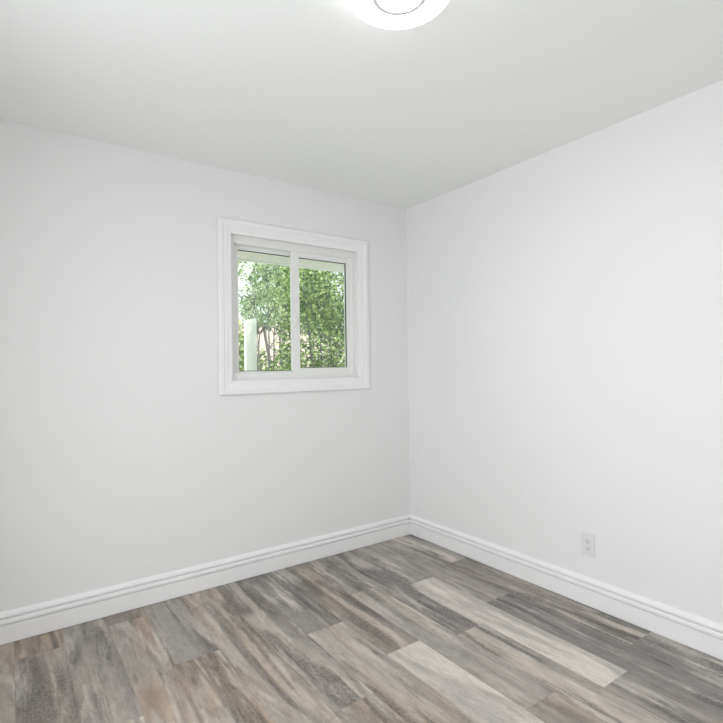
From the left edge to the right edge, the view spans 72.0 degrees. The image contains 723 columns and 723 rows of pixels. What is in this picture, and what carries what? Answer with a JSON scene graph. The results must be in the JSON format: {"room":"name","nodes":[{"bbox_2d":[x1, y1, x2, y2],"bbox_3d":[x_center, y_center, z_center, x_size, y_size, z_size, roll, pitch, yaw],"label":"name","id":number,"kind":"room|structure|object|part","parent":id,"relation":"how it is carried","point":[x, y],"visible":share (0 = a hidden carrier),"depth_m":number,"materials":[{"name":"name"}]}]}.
{"room":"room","nodes":[
{"label":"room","id":0,"kind":"room"},
{"bbox_2d":[0,119,409,611],"bbox_3d":[-0.908,0.082,2.950,3.280,2.440,0.150,0,-1,-35],"label":"wall","id":1,"kind":"structure","parent":0,"point":[123,459],"depth_m":2.69,"materials":[{"name":"white paint"}]},
{"bbox_2d":[0,514,409,644],"bbox_3d":[-0.844,1.227,2.869,2.980,0.146,0.016,0,-1,-35],"label":"baseboard","id":2,"kind":"structure","parent":1,"relation":"attached to","point":[21,623],"depth_m":2.75,"materials":[{"name":"white paint"}]},
{"bbox_2d":[217,217,369,394],"bbox_3d":[-0.438,-0.326,3.279,1.082,1.043,0.172,0,-1,-35],"label":"window","id":3,"kind":"structure","parent":1,"relation":"in","point":[233,236],"depth_m":3.24,"materials":[{"name":"white paint"}]},
{"bbox_3d":[-0.610,-0.323,3.189,0.462,0.810,0.028,0,-1,-35],"label":"sash","id":4,"kind":"part","parent":3,"relation":"part of","materials":[{"name":"white plastic"}]},
{"bbox_3d":[-0.444,-0.325,3.285,0.994,0.937,0.085,0,-1,-35],"label":"frame","id":5,"kind":"part","parent":3,"relation":"part of","materials":[{"name":"white plastic"}]},
{"bbox_3d":[-0.270,-0.322,3.383,0.463,0.796,0.028,0,-1,-35],"label":"sash","id":6,"kind":"part","parent":3,"relation":"part of","materials":[{"name":"white plastic"}]},
{"bbox_2d":[0,0,722,209],"bbox_3d":[0.113,-1.229,1.495,3.280,0.120,3.750,0,-1,-35],"label":"ceiling","id":7,"kind":"structure","parent":0,"point":[312,94],"depth_m":2.04,"materials":[{"name":"white paint"}]},
{"bbox_2d":[349,0,448,28],"bbox_3d":[0.115,-1.133,1.495,0.315,0.072,0.315,0,-1,-35],"label":"ceiling light","id":8,"kind":"object","parent":7,"relation":"attached to","point":[386,14],"visible":1,"depth_m":1.56,"materials":[{"name":"white plastic"}]},
{"bbox_2d":[0,534,722,722],"bbox_3d":[0.192,1.299,1.405,2.980,0.060,3.600,0,-1,-35],"label":"floor","id":9,"kind":"structure","parent":0,"point":[409,628],"depth_m":2.15,"materials":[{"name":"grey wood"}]},
{"bbox_2d":[406,80,722,624],"bbox_3d":[1.452,0.041,2.324,0.150,2.440,3.600,0,-1,-35],"label":"wall","id":10,"kind":"structure","parent":0,"point":[565,302],"depth_m":2.59,"materials":[{"name":"white paint"}]},
{"bbox_2d":[410,514,722,659],"bbox_3d":[1.357,1.189,2.324,0.016,0.146,3.450,0,-1,-35],"label":"baseboard","id":11,"kind":"structure","parent":10,"relation":"attached to","point":[696,632],"depth_m":2.58,"materials":[{"name":"white paint"}]},
{"bbox_2d":[581,532,594,557],"bbox_3d":[1.176,0.951,2.584,0.009,0.117,0.070,0,-1,-35],"label":"power outlet","id":12,"kind":"object","parent":10,"relation":"attached to","point":[588,540],"visible":1,"depth_m":2.58,"materials":[{"name":"white plastic"}]},
{"bbox_2d":[584,538,590,543],"bbox_3d":[1.174,0.932,2.583,0.004,0.027,0.034,0,-1,-35],"label":"receptacle","id":13,"kind":"object","parent":12,"relation":"attached to","point":[586,540],"depth_m":2.58,"materials":[{"name":"white plastic"}]},
{"label":"outside","id":14,"kind":"structure","parent":0,"visible":0},
{"bbox_3d":[-5.545,1.812,15.560,32.000,0.100,25.850,0,-1,-35],"label":"ground","id":15,"kind":"structure","parent":14,"visible":0},
{"bbox_2d":[244,318,256,370],"bbox_3d":[-1.261,0.546,5.686,0.132,2.084,0.122,0,-1,-27],"label":"post","id":16,"kind":"object","parent":15,"relation":"on","point":[250,328],"visible":0.22,"depth_m":5.65,"materials":[{"name":"white paint"}]},
{"bbox_2d":[239,318,277,370],"bbox_3d":[-1.748,0.459,8.091,1.202,2.374,0.753,0,-1,-35],"label":"bush","id":17,"kind":"object","parent":15,"relation":"on","point":[241,350],"visible":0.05,"depth_m":7.94,"materials":[{"name":"green plant"}]},
{"bbox_2d":[238,261,319,370],"bbox_3d":[-1.208,-0.173,6.980,1.784,3.599,1.032,0,-1,-38],"label":"young tree","id":18,"kind":"object","parent":15,"relation":"on","point":[269,289],"visible":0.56,"depth_m":6.83,"materials":[{"name":"green plant"}]},
{"bbox_2d":[238,263,334,368],"bbox_3d":[-1.561,-0.492,11.225,2.665,4.366,1.637,0,-1,-35],"label":"tree","id":19,"kind":"object","parent":15,"relation":"on","point":[270,269],"visible":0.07,"depth_m":10.79,"materials":[{"name":"green plant"}]},
{"bbox_2d":[239,322,344,370],"bbox_3d":[-1.228,0.350,13.775,15.060,2.700,0.280,0,-1,-35],"label":"fence","id":20,"kind":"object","parent":15,"relation":"on","point":[262,342],"depth_m":12.90,"materials":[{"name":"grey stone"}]},
{"bbox_2d":[260,265,344,369],"bbox_3d":[-0.333,0.076,5.507,1.470,3.041,1.084,0,-1,-41],"label":"leafy shrub","id":21,"kind":"object","parent":15,"relation":"on","point":[322,319],"visible":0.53,"depth_m":5.36,"materials":[{"name":"green plant"}]},
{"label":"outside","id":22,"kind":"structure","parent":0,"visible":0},
{"bbox_2d":[238,251,343,270],"bbox_3d":[-0.315,-0.816,3.880,7.072,0.030,0.650,0,-1,-35],"label":"soffit","id":23,"kind":"structure","parent":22,"point":[241,254],"depth_m":3.93,"materials":[{"name":"white plastic"}]},
{"bbox_3d":[1.127,-2.143,1.767,7.000,2.255,5.890,0,-1,-35],"label":"roof","id":24,"kind":"structure","parent":0,"visible":0},
{"bbox_2d":[238,258,343,272],"bbox_3d":[-0.540,-0.884,4.135,7.000,0.202,0.025,0,-1,-35],"label":"fascia","id":25,"kind":"object","parent":24,"relation":"attached to","point":[245,260],"depth_m":4.06,"materials":[{"name":"white plastic"}]}
]}

